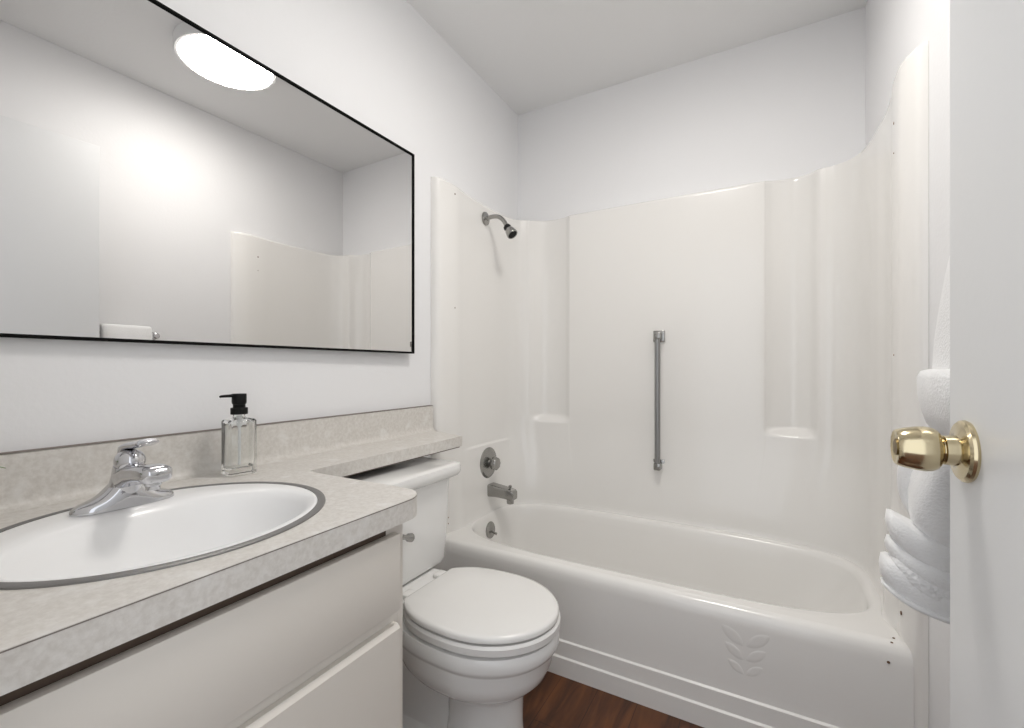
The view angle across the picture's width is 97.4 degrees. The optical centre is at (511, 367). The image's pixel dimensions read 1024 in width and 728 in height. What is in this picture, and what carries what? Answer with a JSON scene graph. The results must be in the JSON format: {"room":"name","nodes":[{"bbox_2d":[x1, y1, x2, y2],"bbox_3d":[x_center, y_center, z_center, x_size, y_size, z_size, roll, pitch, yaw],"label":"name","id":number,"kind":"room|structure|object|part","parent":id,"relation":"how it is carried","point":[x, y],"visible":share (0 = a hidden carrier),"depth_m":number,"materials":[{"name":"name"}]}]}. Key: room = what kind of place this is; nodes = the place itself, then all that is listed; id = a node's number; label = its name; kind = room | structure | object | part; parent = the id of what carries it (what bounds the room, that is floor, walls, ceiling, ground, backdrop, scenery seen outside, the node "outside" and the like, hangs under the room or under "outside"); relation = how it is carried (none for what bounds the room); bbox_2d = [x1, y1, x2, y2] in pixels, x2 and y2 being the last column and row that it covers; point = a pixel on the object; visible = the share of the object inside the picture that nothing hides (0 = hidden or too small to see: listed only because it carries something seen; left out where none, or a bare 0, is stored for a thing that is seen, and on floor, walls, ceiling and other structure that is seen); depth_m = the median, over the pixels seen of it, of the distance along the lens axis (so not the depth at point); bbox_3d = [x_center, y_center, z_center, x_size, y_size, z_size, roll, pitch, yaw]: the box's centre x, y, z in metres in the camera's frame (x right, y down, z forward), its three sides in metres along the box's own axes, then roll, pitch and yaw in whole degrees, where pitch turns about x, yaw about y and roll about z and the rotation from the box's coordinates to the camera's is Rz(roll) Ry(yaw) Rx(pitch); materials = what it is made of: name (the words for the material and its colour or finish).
{"room":"bathroom","nodes":[
{"label":"bathroom","id":0,"kind":"room"},
{"bbox_2d":[0,0,517,457],"bbox_3d":[-0.554,-0.174,1.534,0.100,2.438,2.225,0,0,29],"label":"wall","id":1,"kind":"structure","parent":0,"point":[380,63],"depth_m":1.36,"materials":[{"name":"white paint"}]},
{"bbox_2d":[0,0,414,353],"bbox_3d":[-0.675,-0.430,1.179,0.019,0.750,1.203,0,0,30],"label":"wall mirror","id":2,"kind":"object","parent":1,"relation":"attached to","point":[161,182],"visible":1,"depth_m":1.03,"materials":[{"name":"black mirror"}]},
{"bbox_2d":[0,406,435,514],"bbox_3d":[-0.647,0.211,1.220,0.041,0.120,1.351,0,0,29],"label":"backsplash","id":3,"kind":"structure","parent":1,"relation":"attached to","point":[39,478],"depth_m":1.03,"materials":[{"name":"stone"}]},
{"bbox_2d":[523,671,703,727],"bbox_3d":[-0.201,1.075,0.502,1.724,0.060,3.880,0,0,29],"label":"floor","id":4,"kind":"structure","parent":0,"point":[558,701],"depth_m":1.37,"materials":[{"name":"brown wood"}]},
{"bbox_2d":[0,523,402,727],"bbox_3d":[-0.596,0.669,0.760,0.579,0.752,0.589,0,0,29],"label":"vanity cabinet","id":5,"kind":"object","parent":4,"relation":"on","point":[318,643],"visible":0.64,"depth_m":0.63,"materials":[{"name":"white paint"}]},
{"bbox_2d":[0,405,461,695],"bbox_3d":[-0.407,0.221,1.086,0.592,0.142,1.351,0,0,29],"label":"countertop","id":6,"kind":"structure","parent":5,"relation":"on","point":[44,632],"depth_m":0.80,"materials":[{"name":"stone"}]},
{"bbox_2d":[69,438,173,516],"bbox_3d":[-0.659,0.185,0.794,0.158,0.127,0.152,0,0,29],"label":"faucet","id":7,"kind":"object","parent":6,"relation":"on","point":[133,482],"visible":1,"depth_m":0.79,"materials":[{"name":"silver metal"}]},
{"bbox_3d":[-0.672,0.146,0.802,0.106,0.049,0.032,0,0,29],"label":"lever","id":8,"kind":"part","parent":7,"relation":"part of","materials":[{"name":"silver metal"}]},
{"bbox_3d":[-0.651,0.193,0.790,0.140,0.056,0.047,0,0,29],"label":"spout","id":9,"kind":"part","parent":7,"relation":"part of","materials":[{"name":"silver metal"}]},
{"bbox_2d":[0,482,325,589],"bbox_3d":[-0.565,0.320,0.748,0.447,0.144,0.488,0,0,29],"label":"sink","id":10,"kind":"object","parent":6,"relation":"in","point":[199,522],"visible":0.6,"depth_m":0.77,"materials":[{"name":"white ceramic"}]},
{"bbox_2d":[219,393,256,476],"bbox_3d":[-0.652,0.156,1.064,0.045,0.190,0.075,0,0,37],"label":"soap dispenser","id":11,"kind":"object","parent":6,"relation":"on","point":[239,432],"visible":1,"depth_m":1.05,"materials":[{"name":"clear glass"}]},
{"bbox_3d":[-0.291,0.715,0.730,0.018,0.460,0.294,0,0,29],"label":"door","id":12,"kind":"part","parent":5,"relation":"part of","materials":[{"name":"white paint"}]},
{"bbox_2d":[345,457,559,727],"bbox_3d":[-0.205,0.680,1.293,0.719,0.731,0.436,0,0,29],"label":"toilet","id":13,"kind":"object","parent":4,"relation":"on","point":[477,641],"visible":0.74,"depth_m":1.15,"materials":[{"name":"white ceramic"}]},
{"bbox_3d":[-0.392,0.337,1.398,0.292,0.045,0.436,0,0,29],"label":"tank lid","id":14,"kind":"part","parent":13,"relation":"part of","materials":[{"name":"white ceramic"}]},
{"bbox_3d":[-0.315,0.472,1.255,0.025,0.052,0.100,0,0,37],"label":"flush lever","id":15,"kind":"part","parent":13,"relation":"part of","materials":[{"name":"silver metal"}]},
{"bbox_3d":[-0.400,0.497,1.402,0.262,0.280,0.374,0,0,29],"label":"tank","id":16,"kind":"part","parent":13,"relation":"part of","materials":[{"name":"white ceramic"}]},
{"bbox_3d":[-0.069,0.631,1.217,0.398,0.019,0.343,0,0,29],"label":"lid","id":17,"kind":"part","parent":13,"relation":"part of","materials":[{"name":"white plastic"}]},
{"bbox_3d":[-0.066,0.658,1.215,0.399,0.027,0.351,0,0,29],"label":"seat","id":18,"kind":"part","parent":13,"relation":"part of","materials":[{"name":"white plastic"}]},
{"bbox_2d":[431,40,928,727],"bbox_3d":[0.511,0.134,1.773,1.523,1.822,0.766,0,0,29],"label":"shower","id":19,"kind":"object","parent":4,"relation":"on","point":[736,582],"visible":0.92,"depth_m":1.84,"materials":[{"name":"white plastic"}]},
{"bbox_2d":[480,447,499,477],"bbox_3d":[-0.090,0.453,2.140,0.057,0.148,0.148,0,0,29],"label":"shower valve","id":20,"kind":"object","parent":19,"relation":"attached to","point":[489,462],"visible":1,"depth_m":2.12,"materials":[{"name":"silver metal"}]},
{"bbox_3d":[-0.085,0.453,2.137,0.045,0.064,0.064,0,0,29],"label":"knob","id":21,"kind":"part","parent":20,"relation":"part of","materials":[{"name":"silver metal"}]},
{"bbox_2d":[486,521,496,537],"bbox_3d":[-0.089,0.761,2.109,0.044,0.076,0.076,0,0,29],"label":"overflow plate","id":22,"kind":"object","parent":19,"relation":"attached to","point":[490,528],"visible":1,"depth_m":2.10,"materials":[{"name":"silver metal"}]},
{"bbox_2d":[482,212,516,238],"bbox_3d":[-0.052,-0.669,2.100,0.175,0.150,0.069,0,0,29],"label":"shower","id":23,"kind":"object","parent":19,"relation":"attached to","point":[511,232],"visible":1,"depth_m":2.08,"materials":[{"name":"silver metal"}]},
{"bbox_3d":[-0.068,-0.687,2.110,0.123,0.077,0.022,0,0,32],"label":"arm","id":24,"kind":"part","parent":23,"relation":"part of","materials":[{"name":"silver metal"}]},
{"bbox_2d":[487,482,516,504],"bbox_3d":[-0.049,0.593,2.134,0.143,0.086,0.062,0,0,29],"label":"tub spout","id":25,"kind":"object","parent":19,"relation":"attached to","point":[494,489],"visible":0.99,"depth_m":2.11,"materials":[{"name":"silver metal"}]},
{"bbox_2d":[653,330,664,470],"bbox_3d":[0.662,0.149,2.038,0.052,0.640,0.059,0,0,29],"label":"grab bar","id":26,"kind":"object","parent":19,"relation":"attached to","point":[658,336],"visible":1,"depth_m":2.02,"materials":[{"name":"grey metal"}]},
{"bbox_2d":[406,0,866,114],"bbox_3d":[0.179,-1.423,1.181,1.724,0.060,2.325,0,0,29],"label":"ceiling","id":27,"kind":"structure","parent":0,"point":[533,54],"depth_m":1.87,"materials":[{"name":"white paint"}]},
{"bbox_2d":[518,7,864,220],"bbox_3d":[0.723,-0.174,2.151,1.724,2.438,0.100,0,0,29],"label":"wall","id":28,"kind":"structure","parent":0,"point":[788,104],"depth_m":2.01,"materials":[{"name":"white paint"}]},
{"bbox_2d":[865,0,949,727],"bbox_3d":[0.863,-0.174,0.740,0.100,2.438,2.225,0,0,29],"label":"wall","id":29,"kind":"structure","parent":0,"point":[894,29],"depth_m":1.05,"materials":[{"name":"white paint"}]},
{"bbox_3d":[0.638,-0.157,0.506,0.063,0.044,0.614,0,0,29],"label":"towel bar","id":30,"kind":"object","parent":29,"relation":"attached to","visible":0},
{"bbox_2d":[879,257,949,623],"bbox_3d":[0.673,0.101,0.694,0.152,0.602,0.224,0,0,29],"label":"towel","id":31,"kind":"object","parent":30,"relation":"hanging from","point":[915,570],"visible":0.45,"depth_m":0.71,"materials":[{"name":"white fabric"}]},
{"bbox_2d":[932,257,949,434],"bbox_3d":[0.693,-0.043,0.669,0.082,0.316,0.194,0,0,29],"label":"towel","id":32,"kind":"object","parent":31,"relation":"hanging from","point":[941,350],"depth_m":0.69,"materials":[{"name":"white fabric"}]},
{"bbox_3d":[-0.361,-0.174,0.216,1.524,2.438,0.115,0,0,29],"label":"wall","id":33,"kind":"structure","parent":0,"visible":0},
{"bbox_2d":[890,0,1023,727],"bbox_3d":[0.393,0.033,0.286,0.104,2.000,0.725,0,0,28],"label":"door","id":34,"kind":"structure","parent":33,"relation":"in","point":[983,449],"depth_m":0.50,"materials":[{"name":"white paint"}]},
{"bbox_3d":[0.511,0.101,0.567,0.045,0.056,0.056,0,0,28],"label":"knob","id":35,"kind":"part","parent":34,"relation":"part of","materials":[{"name":"gold metal"}]}
]}

